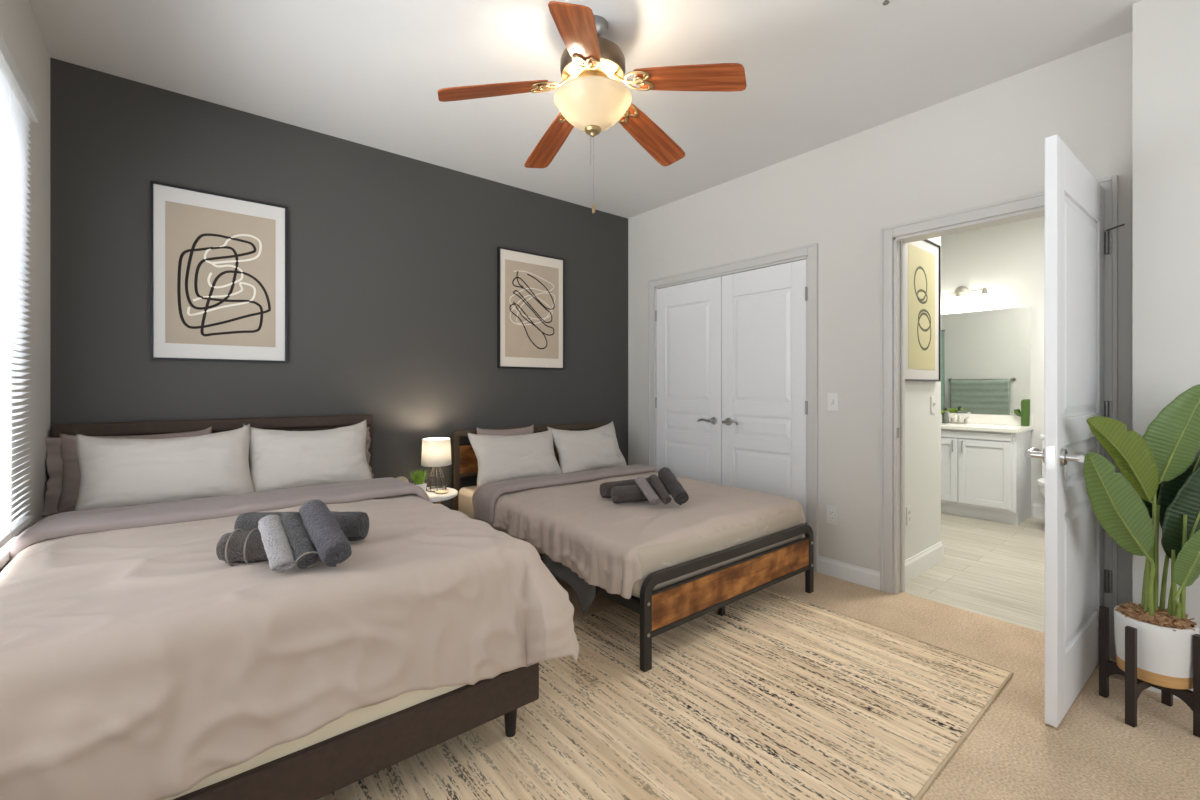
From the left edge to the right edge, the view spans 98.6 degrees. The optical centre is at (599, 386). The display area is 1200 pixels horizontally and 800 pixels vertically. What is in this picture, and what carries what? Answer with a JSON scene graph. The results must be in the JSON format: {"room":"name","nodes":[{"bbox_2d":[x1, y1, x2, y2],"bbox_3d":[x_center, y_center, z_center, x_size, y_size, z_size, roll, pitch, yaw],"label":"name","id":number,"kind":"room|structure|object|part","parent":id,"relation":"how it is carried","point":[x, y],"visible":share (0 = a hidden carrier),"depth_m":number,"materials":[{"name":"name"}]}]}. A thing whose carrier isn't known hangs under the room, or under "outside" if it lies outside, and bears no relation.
{"room":"bedroom","nodes":[
{"label":"bedroom","id":0,"kind":"room"},
{"bbox_2d":[0,0,49,571],"bbox_3d":[-1.001,-0.171,0.387,0.140,2.740,5.140,0,0,-39],"label":"wall","id":1,"kind":"structure","parent":0,"point":[19,29],"depth_m":2.15,"materials":[{"name":"white paint"}]},
{"bbox_2d":[0,536,16,568],"bbox_3d":[-1.498,-0.181,1.033,0.150,1.520,2.110,0,0,-39],"label":"window","id":2,"kind":"structure","parent":1,"relation":"in","point":[4,553],"depth_m":1.69,"materials":[{"name":"white"}]},
{"bbox_2d":[0,33,38,548],"bbox_3d":[-1.438,-0.271,1.078,0.056,1.540,2.182,0,0,-39],"label":"window blind","id":3,"kind":"object","parent":1,"relation":"attached to","point":[18,107],"visible":1,"depth_m":1.72,"materials":[{"name":"white plastic"}]},
{"bbox_3d":[-1.906,-0.251,1.649,0.031,1.480,0.004,0,0,-39],"label":"ladder cord","id":4,"kind":"part","parent":3,"relation":"part of","materials":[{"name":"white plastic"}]},
{"bbox_3d":[-1.437,0.488,1.077,0.024,0.022,2.140,0,0,-39],"label":"rail","id":5,"kind":"part","parent":3,"relation":"part of","materials":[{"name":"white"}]},
{"bbox_2d":[50,58,627,515],"bbox_3d":[-1.250,-0.171,3.583,3.806,2.740,0.120,0,0,-39],"label":"wall","id":6,"kind":"structure","parent":0,"point":[392,257],"depth_m":3.18,"materials":[{"name":"grey paint"}]},
{"bbox_2d":[150,181,286,362],"bbox_3d":[-2.060,-0.591,2.823,0.602,0.910,0.028,0,0,-39],"label":"framed picture","id":7,"kind":"object","parent":6,"relation":"attached to","point":[218,262],"visible":1,"depth_m":2.80,"materials":[{"name":"black"}]},
{"bbox_2d":[165,201,275,346],"bbox_3d":[-2.056,-0.591,2.818,0.486,0.734,0.001,0,0,-39],"label":"print","id":8,"kind":"object","parent":7,"relation":"attached to","point":[220,262],"depth_m":2.80,"materials":[{"name":"beige paper"}]},
{"bbox_2d":[497,247,564,369],"bbox_3d":[-0.533,-0.594,4.074,0.603,0.910,0.028,0,0,-39],"label":"framed picture","id":9,"kind":"object","parent":6,"relation":"attached to","point":[530,286],"visible":1,"depth_m":4.05,"materials":[{"name":"black"}]},
{"bbox_2d":[505,259,558,358],"bbox_3d":[-0.529,-0.594,4.069,0.493,0.740,0.001,0,0,-39],"label":"print","id":10,"kind":"object","parent":9,"relation":"attached to","point":[531,287],"depth_m":4.06,"materials":[{"name":"beige paper"}]},
{"bbox_2d":[412,483,426,491],"bbox_3d":[-1.126,0.641,3.207,0.074,0.075,0.074,0,0,-39],"label":"pot","id":11,"kind":"object","parent":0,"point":[423,485],"depth_m":3.19,"materials":[{"name":"white ceramic"}]},
{"bbox_2d":[28,0,1141,217],"bbox_3d":[1.539,-1.591,2.546,6.806,0.100,5.260,0,0,-39],"label":"ceiling","id":12,"kind":"structure","parent":0,"point":[819,73],"depth_m":2.44,"materials":[{"name":"white paint"}]},
{"bbox_2d":[437,1,746,213],"bbox_3d":[-0.024,-1.142,2.240,1.219,0.798,1.220,0,0,-39],"label":"ceiling fan","id":13,"kind":"object","parent":12,"relation":"hanging from","point":[591,97],"visible":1,"depth_m":2.11,"materials":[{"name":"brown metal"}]},
{"bbox_3d":[-0.438,-1.215,2.119,0.445,0.006,0.144,-13,14,-12],"label":"blade","id":14,"kind":"part","parent":13,"relation":"part of","materials":[{"name":"brown wood"}]},
{"bbox_3d":[-0.240,-1.215,2.567,0.144,0.006,0.445,-13,-6,-32],"label":"blade","id":15,"kind":"part","parent":13,"relation":"part of","materials":[{"name":"brown wood"}]},
{"bbox_3d":[-0.073,-1.215,1.792,0.144,0.006,0.445,11,13,3],"label":"blade","id":16,"kind":"part","parent":13,"relation":"part of","materials":[{"name":"brown wood"}]},
{"bbox_3d":[-0.034,-0.931,2.204,0.018,0.310,0.002,0,0,-39],"label":"pull chain","id":17,"kind":"part","parent":13,"relation":"part of","materials":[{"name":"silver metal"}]},
{"bbox_3d":[-0.030,-1.164,2.207,0.332,0.136,0.332,0,0,-39],"label":"lamp shade","id":18,"kind":"part","parent":13,"relation":"part of","materials":[{"name":"white glass"}]},
{"bbox_3d":[0.248,-1.215,2.517,0.144,0.006,0.445,-14,-21,39],"label":"blade","id":19,"kind":"part","parent":13,"relation":"part of","materials":[{"name":"brown wood"}]},
{"bbox_3d":[0.351,-1.215,2.038,0.445,0.006,0.144,14,-6,23],"label":"blade","id":20,"kind":"part","parent":13,"relation":"part of","materials":[{"name":"brown wood"}]},
{"bbox_2d":[878,0,889,4],"bbox_3d":[1.126,-1.524,2.032,0.064,0.033,0.064,0,0,-39],"label":"sprinkler","id":21,"kind":"object","parent":12,"relation":"attached to","point":[885,2],"visible":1,"depth_m":2.03,"materials":[{"name":"white metal"}]},
{"bbox_2d":[552,513,1199,799],"bbox_3d":[1.539,1.249,2.546,6.806,0.100,5.260,0,0,-39],"label":"floor","id":22,"kind":"structure","parent":0,"point":[1011,753],"depth_m":2.00,"materials":[{"name":"carpet"}]},
{"bbox_2d":[51,414,538,799],"bbox_3d":[-1.380,0.688,2.090,1.410,1.022,1.985,0,0,-39],"label":"upholstered bed","id":23,"kind":"object","parent":22,"relation":"on","point":[363,742],"visible":0.23,"depth_m":1.48,"materials":[{"name":"brown fabric"}]},
{"bbox_2d":[42,426,211,515],"bbox_3d":[-2.258,0.395,2.499,0.610,0.369,0.141,0,0,-39],"label":"pillow","id":24,"kind":"object","parent":23,"relation":"on","point":[62,462],"visible":0.26,"depth_m":2.35,"materials":[{"name":"beige fabric"}]},
{"bbox_2d":[75,424,254,510],"bbox_3d":[-2.011,0.387,2.423,0.653,0.386,0.269,0,0,-40],"label":"pillow","id":25,"kind":"object","parent":23,"relation":"on","point":[114,472],"visible":0.89,"depth_m":2.34,"materials":[{"name":"beige fabric"}]},
{"bbox_3d":[-1.993,0.638,2.836,1.408,0.922,0.055,0,0,-39],"label":"headboard","id":26,"kind":"part","parent":23,"relation":"part of","materials":[{"name":"brown fabric"}]},
{"bbox_3d":[-1.996,0.646,2.841,1.280,0.806,0.038,0,0,-39],"label":"padded panel","id":27,"kind":"part","parent":23,"relation":"part of","materials":[{"name":"brown fabric"}]},
{"bbox_2d":[0,477,578,799],"bbox_3d":[-1.132,0.717,1.895,1.592,0.469,1.660,0,0,-39],"label":"duvet","id":28,"kind":"object","parent":23,"relation":"on","point":[137,663],"visible":0.91,"depth_m":1.33,"materials":[{"name":"beige fabric"}]},
{"bbox_2d":[216,528,320,565],"bbox_3d":[-0.944,0.471,1.527,0.311,0.106,0.108,0,0,-9],"label":"bath towel","id":29,"kind":"object","parent":28,"relation":"on","point":[241,546],"visible":0.41,"depth_m":1.48,"materials":[{"name":"grey fabric"}]},
{"bbox_2d":[258,515,294,572],"bbox_3d":[-0.922,0.446,1.470,0.064,0.134,0.187,0,0,-44],"label":"washcloth","id":30,"kind":"object","parent":29,"relation":"on","point":[280,556],"visible":1,"depth_m":1.45,"materials":[{"name":"grey fabric"}]},
{"bbox_2d":[281,512,319,568],"bbox_3d":[-0.873,0.444,1.493,0.180,0.136,0.067,0,0,40],"label":"hand towel","id":31,"kind":"object","parent":28,"relation":"on","point":[305,554],"visible":0.99,"depth_m":1.47,"materials":[{"name":"grey fabric"}]},
{"bbox_2d":[234,511,368,540],"bbox_3d":[-0.992,0.469,1.726,0.406,0.101,0.094,0,0,-2],"label":"bath towel","id":32,"kind":"object","parent":28,"relation":"on","point":[355,525],"visible":0.3,"depth_m":1.70,"materials":[{"name":"grey fabric"}]},
{"bbox_2d":[299,499,351,566],"bbox_3d":[-0.814,0.430,1.522,0.232,0.168,0.084,0,0,40],"label":"hand towel","id":33,"kind":"object","parent":28,"relation":"on","point":[333,547],"visible":0.99,"depth_m":1.48,"materials":[{"name":"fabric"}]},
{"bbox_2d":[243,419,371,491],"bbox_3d":[-1.582,0.386,2.829,0.610,0.380,0.254,0,0,-37],"label":"pillow","id":34,"kind":"object","parent":23,"relation":"on","point":[278,459],"visible":0.89,"depth_m":2.75,"materials":[{"name":"beige fabric"}]},
{"bbox_2d":[365,428,373,478],"bbox_3d":[-1.643,0.405,2.999,0.606,0.350,0.141,0,0,-39],"label":"pillow","id":35,"kind":"object","parent":23,"relation":"on","point":[368,439],"visible":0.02,"depth_m":3.18,"materials":[{"name":"beige fabric"}]},
{"bbox_3d":[-0.306,1.129,1.765,0.050,0.120,0.050,0,0,-39],"label":"leg","id":36,"kind":"part","parent":23,"relation":"part of","materials":[{"name":"black wood"}]},
{"bbox_2d":[426,487,457,503],"bbox_3d":[-1.126,0.940,3.278,0.430,0.521,0.430,0,0,-39],"label":"nightstand","id":37,"kind":"object","parent":22,"relation":"on","point":[433,497],"visible":0.17,"depth_m":3.24,"materials":[{"name":"white"}]},
{"bbox_2d":[397,476,408,481],"bbox_3d":[-1.250,0.622,3.231,0.036,0.116,0.114,0,0,31],"label":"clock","id":38,"kind":"object","parent":37,"relation":"on","point":[400,477],"visible":0.18,"depth_m":3.23,"materials":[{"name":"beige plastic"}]},
{"bbox_2d":[409,469,426,491],"bbox_3d":[-1.125,0.597,3.207,0.122,0.165,0.122,0,0,-39],"label":"potted grass","id":39,"kind":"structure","parent":37,"relation":"on","point":[418,477],"depth_m":3.19,"materials":[{"name":"green plant"}]},
{"bbox_2d":[421,437,451,491],"bbox_3d":[-1.070,0.511,3.376,0.193,0.335,0.193,0,0,-39],"label":"table lamp","id":40,"kind":"object","parent":37,"relation":"on","point":[436,452],"visible":0.99,"depth_m":3.31,"materials":[{"name":"white fabric"}]},
{"bbox_3d":[-1.070,0.427,3.376,0.190,0.167,0.190,0,0,-39],"label":"lamp shade","id":41,"kind":"part","parent":40,"relation":"part of","materials":[{"name":"white fabric"}]},
{"bbox_2d":[435,490,448,493],"bbox_3d":[-1.005,0.673,3.280,0.084,0.012,0.084,0,0,-39],"label":"dish","id":42,"kind":"object","parent":37,"relation":"on","point":[438,491],"visible":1,"depth_m":3.28,"materials":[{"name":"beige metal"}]},
{"bbox_2d":[452,422,813,671],"bbox_3d":[0.100,0.755,3.319,1.386,0.888,1.940,0,0,-39],"label":"bed","id":43,"kind":"object","parent":22,"relation":"on","point":[701,582],"visible":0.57,"depth_m":2.52,"materials":[{"name":"black metal"},{"name":"wood"}]},
{"bbox_2d":[477,424,533,435],"bbox_3d":[-0.685,0.491,3.829,0.480,0.406,0.095,0,0,-39],"label":"pillow","id":44,"kind":"object","parent":43,"relation":"on","point":[530,429],"visible":0.12,"depth_m":3.83,"materials":[{"name":"beige fabric"}]},
{"bbox_3d":[-0.501,0.521,4.062,1.284,0.195,0.020,0,0,-39],"label":"wood panel","id":45,"kind":"part","parent":43,"relation":"part of","materials":[{"name":"brown wood"}]},
{"bbox_2d":[467,429,561,487],"bbox_3d":[-0.588,0.505,3.708,0.707,0.380,0.229,0,0,-39],"label":"pillow","id":46,"kind":"object","parent":43,"relation":"on","point":[499,457],"visible":0.9,"depth_m":3.62,"materials":[{"name":"beige fabric"}]},
{"bbox_3d":[-0.501,0.755,4.062,1.375,0.888,0.030,0,0,-39],"label":"headboard","id":47,"kind":"part","parent":43,"relation":"part of","materials":[{"name":"brown metal"}]},
{"bbox_2d":[547,421,626,472],"bbox_3d":[-0.082,0.495,4.122,0.672,0.404,0.252,0,0,-37],"label":"pillow","id":48,"kind":"object","parent":43,"relation":"on","point":[597,448],"visible":0.91,"depth_m":4.03,"materials":[{"name":"beige fabric"}]},
{"bbox_3d":[0.103,0.943,3.325,1.354,0.043,1.875,0,0,-39],"label":"slat frame","id":49,"kind":"part","parent":43,"relation":"part of","materials":[{"name":"black metal"}]},
{"bbox_3d":[0.100,0.811,3.328,1.346,0.215,1.850,0,0,-39],"label":"mattress","id":50,"kind":"part","parent":43,"relation":"part of","materials":[{"name":"beige fabric"}]},
{"bbox_2d":[472,464,804,598],"bbox_3d":[0.206,0.762,3.191,1.514,0.300,1.536,0,0,-39],"label":"duvet","id":51,"kind":"object","parent":43,"relation":"on","point":[565,515],"visible":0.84,"depth_m":2.77,"materials":[{"name":"beige fabric"}]},
{"bbox_2d":[600,476,661,497],"bbox_3d":[0.220,0.609,3.124,0.469,0.100,0.094,0,0,-29],"label":"bath towel","id":52,"kind":"object","parent":51,"relation":"on","point":[605,488],"visible":0.23,"depth_m":3.02,"materials":[{"name":"grey fabric"}]},
{"bbox_2d":[611,483,669,503],"bbox_3d":[0.234,0.608,2.945,0.344,0.099,0.094,0,0,-21],"label":"bath towel","id":53,"kind":"object","parent":51,"relation":"on","point":[628,493],"visible":0.62,"depth_m":2.89,"materials":[{"name":"grey fabric"}]},
{"bbox_2d":[635,476,659,504],"bbox_3d":[0.263,0.580,2.874,0.066,0.135,0.185,0,0,-29],"label":"washcloth","id":54,"kind":"object","parent":53,"relation":"on","point":[650,494],"visible":1,"depth_m":2.85,"materials":[{"name":"grey fabric"}]},
{"bbox_2d":[648,474,671,503],"bbox_3d":[0.335,0.576,2.897,0.057,0.142,0.198,0,0,-23],"label":"hand towel","id":55,"kind":"object","parent":51,"relation":"on","point":[654,480],"visible":1,"depth_m":2.87,"materials":[{"name":"grey fabric"}]},
{"bbox_2d":[658,467,688,504],"bbox_3d":[0.412,0.563,2.924,0.084,0.176,0.282,0,0,-17],"label":"hand towel","id":56,"kind":"object","parent":51,"relation":"on","point":[678,493],"visible":1,"depth_m":2.87,"materials":[{"name":"grey fabric"}]},
{"bbox_3d":[0.631,1.075,2.681,0.028,0.224,0.028,0,0,-39],"label":"support leg","id":57,"kind":"part","parent":43,"relation":"part of","materials":[{"name":"black metal"}]},
{"bbox_3d":[0.707,0.998,2.588,1.375,0.402,0.030,0,0,-39],"label":"footboard","id":58,"kind":"part","parent":43,"relation":"part of","materials":[{"name":"brown wood"}]},
{"bbox_3d":[0.707,0.959,2.588,1.284,0.150,0.020,0,0,-39],"label":"wood panel","id":59,"kind":"part","parent":43,"relation":"part of","materials":[{"name":"brown wood"}]},
{"bbox_2d":[317,588,1013,799],"bbox_3d":[0.281,1.192,1.968,2.441,0.013,1.550,0,0,-39],"label":"rug","id":60,"kind":"object","parent":22,"relation":"on","point":[777,696],"visible":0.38,"depth_m":1.85,"materials":[{"name":"beige fabric"}]},
{"bbox_2d":[941,413,1033,524],"bbox_3d":[3.320,0.737,5.088,0.565,0.925,1.385,0,0,-39],"label":"vanity cabinet","id":61,"kind":"object","parent":22,"relation":"on","point":[986,471],"visible":0.5,"depth_m":4.62,"materials":[{"name":"white paint"}]},
{"bbox_2d":[942,407,948,422],"bbox_3d":[3.401,0.286,5.087,0.084,0.156,0.060,0,0,-39],"label":"soap dispenser","id":62,"kind":"object","parent":61,"relation":"on","point":[945,416],"visible":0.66,"depth_m":5.07,"materials":[{"name":"clear glass"}]},
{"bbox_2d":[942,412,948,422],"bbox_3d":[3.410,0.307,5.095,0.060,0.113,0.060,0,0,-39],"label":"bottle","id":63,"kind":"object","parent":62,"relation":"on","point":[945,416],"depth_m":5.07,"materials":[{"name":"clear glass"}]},
{"bbox_3d":[3.153,0.774,4.903,0.019,0.580,0.420,0,0,-39],"label":"door","id":64,"kind":"part","parent":61,"relation":"part of","materials":[{"name":"white paint"}]},
{"bbox_2d":[949,413,968,423],"bbox_3d":[3.482,0.313,5.030,0.142,0.101,0.177,0,0,-39],"label":"faucet","id":65,"kind":"object","parent":61,"relation":"on","point":[957,414],"visible":0.99,"depth_m":5.03,"materials":[{"name":"silver metal"}]},
{"bbox_3d":[3.113,0.444,4.952,0.019,0.060,1.335,0,0,-39],"label":"false drawer","id":66,"kind":"part","parent":61,"relation":"part of","materials":[{"name":"white paint"}]},
{"bbox_3d":[3.413,0.774,4.586,0.019,0.580,0.390,0,0,-39],"label":"door","id":67,"kind":"part","parent":61,"relation":"part of","materials":[{"name":"white paint"}]},
{"bbox_2d":[941,413,1033,432],"bbox_3d":[3.320,0.337,5.089,0.563,0.125,1.385,0,0,-39],"label":"countertop","id":68,"kind":"structure","parent":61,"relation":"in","point":[978,423],"depth_m":4.79,"materials":[{"name":"white stone"}]},
{"bbox_2d":[1014,399,1029,425],"bbox_3d":[3.884,0.241,4.754,0.066,0.246,0.119,0,0,-39],"label":"cactus figurine","id":69,"kind":"object","parent":61,"relation":"on","point":[1025,404],"visible":0.98,"depth_m":4.71,"materials":[{"name":"green ceramic"}]},
{"bbox_2d":[1037,434,1044,499],"bbox_3d":[3.889,0.811,4.271,0.716,0.775,0.440,0,0,-39],"label":"toilet","id":70,"kind":"object","parent":22,"relation":"on","point":[1041,482],"visible":0.12,"depth_m":4.30,"materials":[{"name":"white ceramic"}]},
{"bbox_3d":[3.813,0.795,4.209,0.520,0.036,0.377,0,0,-39],"label":"seat lid","id":71,"kind":"part","parent":70,"relation":"part of","materials":[{"name":"white"}]},
{"bbox_3d":[3.813,1.006,4.209,0.510,0.385,0.360,0,0,-39],"label":"bowl","id":72,"kind":"part","parent":70,"relation":"part of","materials":[{"name":"white ceramic"}]},
{"bbox_3d":[4.083,0.639,4.431,0.200,0.360,0.420,0,0,-39],"label":"tank","id":73,"kind":"part","parent":70,"relation":"part of","materials":[{"name":"white ceramic"}]},
{"bbox_2d":[1099,606,1199,737],"bbox_3d":[2.009,1.026,1.887,0.225,0.345,0.241,0,0,23],"label":"plant stand","id":74,"kind":"object","parent":22,"relation":"on","point":[1134,686],"visible":0.73,"depth_m":1.82,"materials":[{"name":"brown wood"}]},
{"bbox_3d":[1.951,1.026,1.998,0.026,0.345,0.022,0,0,-24],"label":"leg","id":75,"kind":"part","parent":74,"relation":"part of","materials":[{"name":"brown wood"}]},
{"bbox_3d":[1.880,1.026,1.827,0.022,0.345,0.026,0,0,-25],"label":"leg","id":76,"kind":"part","parent":74,"relation":"part of","materials":[{"name":"brown wood"}]},
{"bbox_2d":[1083,384,1199,688],"bbox_3d":[1.971,0.522,1.871,0.669,1.068,0.232,0,0,-3],"label":"potted plant","id":77,"kind":"object","parent":74,"relation":"on","point":[1159,481],"visible":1,"depth_m":1.85,"materials":[{"name":"green plant"}]},
{"bbox_3d":[2.000,0.689,1.887,0.029,0.301,0.015,0,0,-24],"label":"stem","id":78,"kind":"part","parent":77,"relation":"part of","materials":[{"name":"green plant"}]},
{"bbox_3d":[2.025,0.925,1.885,0.212,0.168,0.212,0,0,-39],"label":"pot","id":79,"kind":"part","parent":77,"relation":"part of","materials":[{"name":"white ceramic"}]},
{"bbox_3d":[2.044,0.639,1.904,0.044,0.401,0.016,0,0,-18],"label":"stem","id":80,"kind":"part","parent":77,"relation":"part of","materials":[{"name":"green plant"}]},
{"bbox_3d":[2.065,0.715,1.858,0.015,0.249,0.021,0,0,6],"label":"stem","id":81,"kind":"part","parent":77,"relation":"part of","materials":[{"name":"green plant"}]},
{"bbox_3d":[2.092,0.650,1.852,0.023,0.378,0.015,0,0,6],"label":"stem","id":82,"kind":"part","parent":77,"relation":"part of","materials":[{"name":"green plant"}]},
{"bbox_3d":[2.138,1.026,1.946,0.022,0.345,0.026,0,0,-25],"label":"leg","id":83,"kind":"part","parent":74,"relation":"part of","materials":[{"name":"brown wood"}]},
{"bbox_3d":[2.054,1.026,1.770,0.026,0.345,0.022,0,0,-24],"label":"leg","id":84,"kind":"part","parent":74,"relation":"part of","materials":[{"name":"brown wood"}]},
{"bbox_2d":[628,31,1132,604],"bbox_3d":[1.897,-0.171,2.840,0.120,2.740,5.260,0,0,-39],"label":"wall","id":85,"kind":"structure","parent":0,"point":[984,145],"depth_m":3.10,"materials":[{"name":"white paint"}]},
{"bbox_2d":[655,276,721,484],"bbox_3d":[0.689,0.176,4.193,0.106,2.030,0.694,0,0,-39],"label":"door","id":86,"kind":"structure","parent":85,"relation":"in","point":[688,316],"depth_m":4.17,"materials":[{"name":"white paint"}]},
{"bbox_3d":[0.824,0.266,4.000,0.071,0.062,0.156,0,0,-39],"label":"handle","id":87,"kind":"part","parent":86,"relation":"part of","materials":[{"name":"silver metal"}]},
{"bbox_2d":[648,243,817,571],"bbox_3d":[0.963,0.136,3.965,0.141,2.126,1.539,0,0,-39],"label":"door frame","id":88,"kind":"structure","parent":85,"relation":"attached to","point":[811,250],"depth_m":3.43,"materials":[{"name":"grey paint"}]},
{"bbox_2d":[722,259,806,537],"bbox_3d":[1.132,0.176,3.651,0.106,2.030,0.694,0,0,-39],"label":"door","id":89,"kind":"structure","parent":85,"relation":"in","point":[764,403],"depth_m":3.65,"materials":[{"name":"white paint"}]},
{"bbox_3d":[0.970,0.266,3.822,0.071,0.062,0.156,0,0,-39],"label":"handle","id":90,"kind":"part","parent":89,"relation":"part of","materials":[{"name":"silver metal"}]},
{"bbox_2d":[826,505,836,524],"bbox_3d":[1.466,0.815,3.264,0.009,0.114,0.070,0,0,-39],"label":"power outlet","id":91,"kind":"object","parent":85,"relation":"attached to","point":[831,511],"visible":1,"depth_m":3.26,"materials":[{"name":"white plastic"}]},
{"bbox_2d":[827,393,837,410],"bbox_3d":[1.466,0.099,3.257,0.018,0.114,0.070,0,0,-39],"label":"light switch","id":92,"kind":"object","parent":85,"relation":"attached to","point":[832,398],"visible":1,"depth_m":3.26,"materials":[{"name":"white plastic"}]},
{"bbox_2d":[817,556,879,589],"bbox_3d":[1.528,1.147,3.184,0.014,0.105,0.386,0,0,-39],"label":"baseboard","id":93,"kind":"structure","parent":85,"relation":"attached to","point":[859,575],"depth_m":3.17,"materials":[{"name":"white wood"}]},
{"bbox_2d":[880,175,1117,658],"bbox_3d":[2.008,0.136,2.689,0.141,2.126,0.988,0,0,-39],"label":"door frame","id":94,"kind":"structure","parent":85,"relation":"attached to","point":[892,250],"depth_m":2.98,"materials":[{"name":"grey paint"}]},
{"bbox_2d":[1024,135,1124,726],"bbox_3d":[1.909,0.156,2.062,0.827,2.070,0.177,0,0,-37],"label":"door","id":95,"kind":"structure","parent":85,"relation":"in","point":[1077,243],"depth_m":1.92,"materials":[{"name":"white paint"}]},
{"bbox_3d":[1.635,0.251,1.919,0.156,0.062,0.071,0,0,-37],"label":"handle","id":96,"kind":"part","parent":95,"relation":"part of","materials":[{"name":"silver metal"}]},
{"bbox_3d":[1.582,0.251,1.812,0.002,0.080,0.023,0,0,-37],"label":"latch plate","id":97,"kind":"part","parent":95,"relation":"part of","materials":[{"name":"silver metal"}]},
{"bbox_3d":[1.699,0.251,1.835,0.156,0.062,0.071,0,0,-37],"label":"handle","id":98,"kind":"part","parent":95,"relation":"part of","materials":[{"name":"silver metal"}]},
{"bbox_2d":[905,237,940,559],"bbox_3d":[2.024,-0.171,3.370,0.750,2.740,0.120,0,0,-39],"label":"wall","id":99,"kind":"structure","parent":0,"point":[922,427],"depth_m":3.34,"materials":[{"name":"white paint"}]},
{"bbox_2d":[906,505,910,524],"bbox_3d":[1.914,0.799,3.197,0.070,0.114,0.009,0,0,-39],"label":"power outlet","id":100,"kind":"object","parent":99,"relation":"attached to","point":[908,508],"visible":1,"depth_m":3.19,"materials":[{"name":"white plastic"}]},
{"bbox_2d":[905,239,940,381],"bbox_3d":[2.047,-0.489,3.292,0.622,0.915,0.028,0,0,-39],"label":"framed picture","id":101,"kind":"object","parent":99,"relation":"attached to","point":[922,257],"visible":0.95,"depth_m":3.30,"materials":[{"name":"black"}]},
{"bbox_2d":[908,243,934,369],"bbox_3d":[2.051,-0.489,3.287,0.452,0.765,0.001,0,0,-39],"label":"print","id":102,"kind":"object","parent":101,"relation":"attached to","point":[921,260],"depth_m":3.28,"materials":[{"name":"yellow paper"}]},
{"bbox_2d":[905,541,942,583],"bbox_3d":[2.074,1.134,3.325,0.730,0.130,0.014,0,0,-39],"label":"baseboard","id":103,"kind":"structure","parent":99,"relation":"attached to","point":[923,561],"depth_m":3.32,"materials":[{"name":"white wood"}]},
{"bbox_2d":[931,396,935,412],"bbox_3d":[2.234,0.124,3.453,0.070,0.114,0.018,0,0,-39],"label":"light switch","id":104,"kind":"object","parent":99,"relation":"attached to","point":[933,404],"visible":1,"depth_m":3.45,"materials":[{"name":"white plastic"}]},
{"bbox_2d":[941,216,1044,516],"bbox_3d":[3.734,-0.171,5.134,0.130,2.740,3.400,0,0,-39],"label":"wall","id":105,"kind":"structure","parent":0,"point":[1008,259],"depth_m":4.86,"materials":[{"name":"white paint"}]},
{"bbox_2d":[941,286,992,308],"bbox_3d":[3.557,-0.889,5.118,0.160,0.228,0.565,0,0,-39],"label":"vanity light","id":106,"kind":"object","parent":105,"relation":"attached to","point":[960,292],"visible":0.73,"depth_m":5.07,"materials":[{"name":"white glass"}]},
{"bbox_3d":[3.547,-0.829,5.110,0.135,0.108,0.135,0,0,-39],"label":"lamp shade","id":107,"kind":"part","parent":106,"relation":"part of","materials":[{"name":"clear glass"}]},
{"bbox_3d":[3.609,-0.941,5.160,0.026,0.124,0.124,0,0,-39],"label":"plate","id":108,"kind":"part","parent":106,"relation":"part of","materials":[{"name":"silver metal"}]},
{"bbox_3d":[3.683,-0.829,4.943,0.135,0.108,0.135,0,0,-39],"label":"lamp shade","id":109,"kind":"part","parent":106,"relation":"part of","materials":[{"name":"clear glass"}]},
{"bbox_2d":[941,306,1029,414],"bbox_3d":[3.527,-0.234,5.274,0.008,1.005,1.360,0,0,-39],"label":"mirror","id":110,"kind":"object","parent":105,"relation":"attached to","point":[985,355],"visible":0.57,"depth_m":5.01,"materials":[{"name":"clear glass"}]},
{"bbox_2d":[1033,503,1044,518],"bbox_3d":[4.315,1.134,4.311,0.014,0.130,1.090,0,0,-39],"label":"baseboard","id":111,"kind":"structure","parent":105,"relation":"attached to","point":[1038,509],"depth_m":4.70,"materials":[{"name":"white"}]},
{"bbox_2d":[1133,0,1199,634],"bbox_3d":[2.789,-0.171,1.479,0.225,2.740,1.745,0,0,-39],"label":"wall","id":112,"kind":"structure","parent":0,"point":[1166,33],"depth_m":2.01,"materials":[{"name":"white paint"}]},
{"bbox_2d":[1147,686,1192,699],"bbox_3d":[2.692,1.147,1.409,0.014,0.105,1.760,0,0,-39],"label":"baseboard","id":113,"kind":"structure","parent":112,"relation":"attached to","point":[1151,688],"depth_m":2.02,"materials":[{"name":"white"}]}
]}

